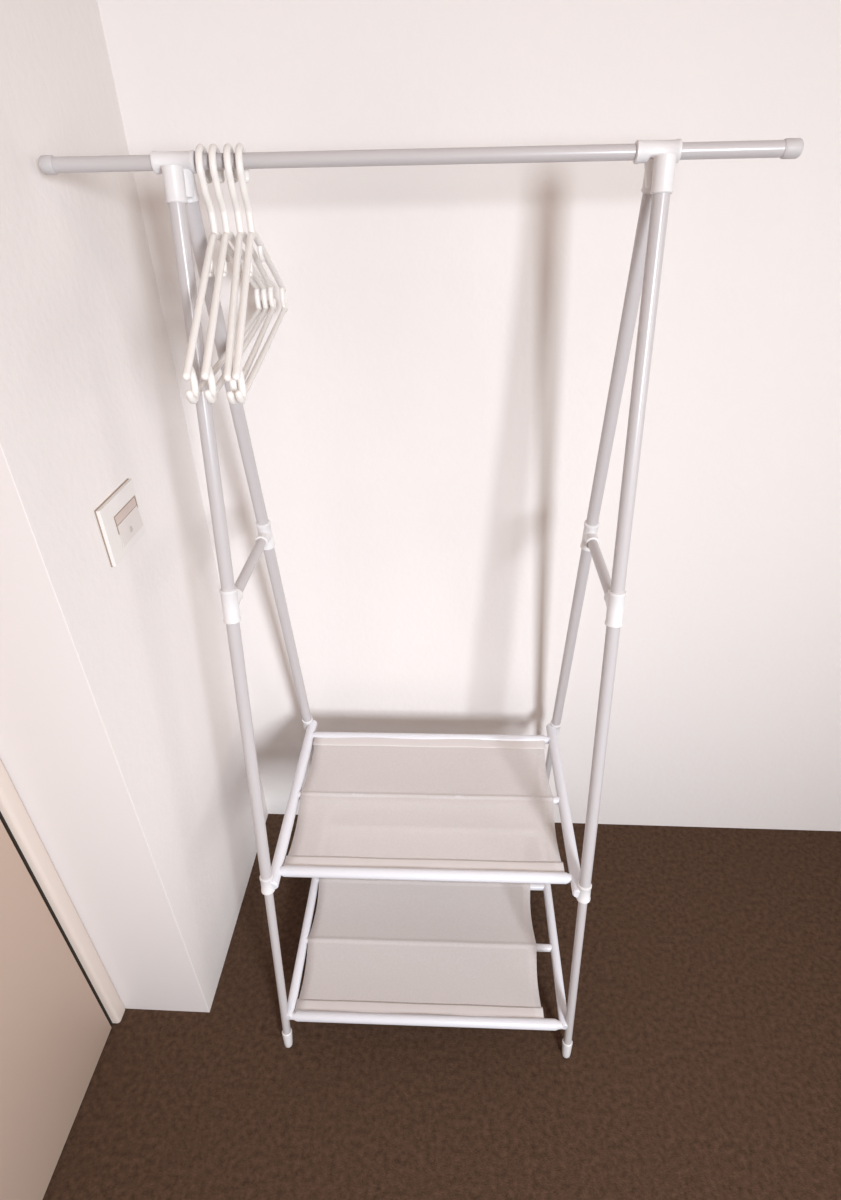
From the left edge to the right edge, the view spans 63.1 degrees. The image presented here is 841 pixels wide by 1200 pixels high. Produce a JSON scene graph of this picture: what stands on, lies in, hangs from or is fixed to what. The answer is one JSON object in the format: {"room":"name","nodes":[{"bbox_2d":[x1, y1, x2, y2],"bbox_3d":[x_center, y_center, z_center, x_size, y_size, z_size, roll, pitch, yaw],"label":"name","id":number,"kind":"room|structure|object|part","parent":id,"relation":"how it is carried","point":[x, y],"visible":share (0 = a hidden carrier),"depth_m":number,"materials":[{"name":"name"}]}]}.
{"room":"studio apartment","nodes":[
{"label":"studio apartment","id":0,"kind":"room"},
{"bbox_2d":[0,0,267,1011],"bbox_3d":[-0.653,-0.324,0.984,0.400,2.500,0.517,1,33,3],"label":"wall","id":1,"kind":"structure","parent":0,"point":[121,746],"depth_m":1.02,"materials":[{"name":"white paint"}]},
{"bbox_2d":[0,758,124,1025],"bbox_3d":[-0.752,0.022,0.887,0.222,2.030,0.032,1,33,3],"label":"trim","id":2,"kind":"structure","parent":1,"relation":"attached to","point":[12,808],"depth_m":1.19,"materials":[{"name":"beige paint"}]},
{"bbox_2d":[94,478,145,566],"bbox_3d":[-0.448,-0.118,1.031,0.010,0.091,0.114,1,33,3],"label":"light switch","id":3,"kind":"object","parent":1,"relation":"attached to","point":[119,518],"visible":1,"depth_m":1.02,"materials":[{"name":"white plastic"}]},
{"bbox_2d":[43,814,840,1199],"bbox_3d":[0.734,1.407,0.663,3.250,0.100,3.000,1,33,3],"label":"floor","id":4,"kind":"structure","parent":0,"point":[704,1061],"depth_m":1.34,"materials":[{"name":"brown carpet"}]},
{"bbox_2d":[38,138,803,1057],"bbox_3d":[0.004,0.117,1.190,0.874,1.513,0.577,1,33,3],"label":"clothes rack","id":5,"kind":"object","parent":4,"relation":"on","point":[425,853],"visible":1,"depth_m":1.31,"materials":[{"name":"grey metal"}]},
{"bbox_3d":[-0.277,0.018,1.004,0.020,1.041,0.199,0,33,3],"label":"leg","id":6,"kind":"part","parent":5,"relation":"part of","materials":[{"name":"grey metal"}]},
{"bbox_2d":[182,144,262,403],"bbox_3d":[-0.250,-0.427,0.853,0.009,0.234,0.464,-2,33,-1],"label":"clothes hanger","id":7,"kind":"object","parent":5,"relation":"hanging from","point":[192,395],"visible":0.91,"depth_m":0.79,"materials":[{"name":"white plastic"}]},
{"bbox_2d":[201,144,269,403],"bbox_3d":[-0.235,-0.428,0.849,0.009,0.229,0.464,-2,35,-2],"label":"clothes hanger","id":8,"kind":"object","parent":5,"relation":"hanging from","point":[218,176],"visible":0.86,"depth_m":0.78,"materials":[{"name":"white plastic"}]},
{"bbox_3d":[-0.268,-0.105,1.193,0.020,1.041,0.200,0,33,3],"label":"leg","id":9,"kind":"part","parent":5,"relation":"part of","materials":[{"name":"grey metal"}]},
{"bbox_2d":[223,143,275,404],"bbox_3d":[-0.219,-0.427,0.854,0.009,0.236,0.464,-3,33,-3],"label":"clothes hanger","id":10,"kind":"object","parent":5,"relation":"hanging from","point":[231,174],"visible":0.84,"depth_m":0.79,"materials":[{"name":"white plastic"}]},
{"bbox_2d":[232,143,287,403],"bbox_3d":[-0.205,-0.428,0.848,0.008,0.229,0.464,-3,35,-2],"label":"clothes hanger","id":11,"kind":"object","parent":5,"relation":"hanging from","point":[243,174],"visible":0.98,"depth_m":0.79,"materials":[{"name":"white plastic"}]},
{"bbox_3d":[-0.078,-0.507,0.786,0.724,0.016,0.016,0,33,3],"label":"rail","id":12,"kind":"part","parent":5,"relation":"part of","materials":[{"name":"grey metal"}]},
{"bbox_2d":[294,878,540,1012],"bbox_3d":[0.005,0.692,1.518,0.492,0.009,0.450,1,33,3],"label":"shelf","id":13,"kind":"object","parent":5,"relation":"attached to","point":[375,945],"depth_m":1.45,"materials":[{"name":"grey fabric"}]},
{"bbox_2d":[288,745,560,861],"bbox_3d":[0.011,0.393,1.362,0.507,0.009,0.346,1,33,3],"label":"shelf","id":14,"kind":"object","parent":5,"relation":"attached to","point":[359,803],"depth_m":1.35,"materials":[{"name":"grey fabric"}]},
{"bbox_3d":[0.006,0.489,1.222,0.529,0.020,0.020,0,33,3],"label":"shelf rod","id":15,"kind":"part","parent":5,"relation":"part of","materials":[{"name":"white metal"}]},
{"bbox_3d":[0.009,0.818,1.335,0.530,0.020,0.020,0,33,3],"label":"shelf rod","id":16,"kind":"part","parent":5,"relation":"part of","materials":[{"name":"white metal"}]},
{"bbox_3d":[0.016,0.735,1.462,0.530,0.015,0.015,0,33,3],"label":"shelf rod","id":17,"kind":"part","parent":5,"relation":"part of","materials":[{"name":"white"}]},
{"bbox_3d":[0.013,0.395,1.367,0.529,0.015,0.015,0,33,3],"label":"shelf rod","id":18,"kind":"part","parent":5,"relation":"part of","materials":[{"name":"white"}]},
{"bbox_3d":[0.022,0.656,1.583,0.530,0.015,0.015,0,33,3],"label":"shelf rod","id":19,"kind":"part","parent":5,"relation":"part of","materials":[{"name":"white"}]},
{"bbox_3d":[0.020,0.303,1.506,0.529,0.020,0.020,0,33,3],"label":"shelf rod","id":20,"kind":"part","parent":5,"relation":"part of","materials":[{"name":"white metal"}]},
{"bbox_3d":[0.287,-0.101,1.167,0.020,1.041,0.200,0,33,3],"label":"leg","id":21,"kind":"part","parent":5,"relation":"part of","materials":[{"name":"grey metal"}]},
{"bbox_3d":[0.277,0.022,0.979,0.020,1.041,0.199,0,33,3],"label":"leg","id":22,"kind":"part","parent":5,"relation":"part of","materials":[{"name":"grey metal"}]},
{"bbox_2d":[97,0,840,830],"bbox_3d":[0.786,-0.474,1.163,3.250,2.500,0.100,1,33,3],"label":"wall","id":23,"kind":"structure","parent":0,"point":[425,408],"depth_m":1.19,"materials":[{"name":"white paint"}]},
{"bbox_3d":[-0.841,-0.409,-0.736,0.210,0.470,2.283,1,33,3],"label":"wall","id":24,"kind":"structure","parent":0,"visible":0},
{"bbox_2d":[0,820,110,1199],"bbox_3d":[-0.701,0.285,0.488,0.042,2.016,0.903,1,33,3],"label":"door","id":25,"kind":"structure","parent":24,"relation":"in","point":[54,1030],"depth_m":1.16,"materials":[{"name":"beige laminate"}]}
]}

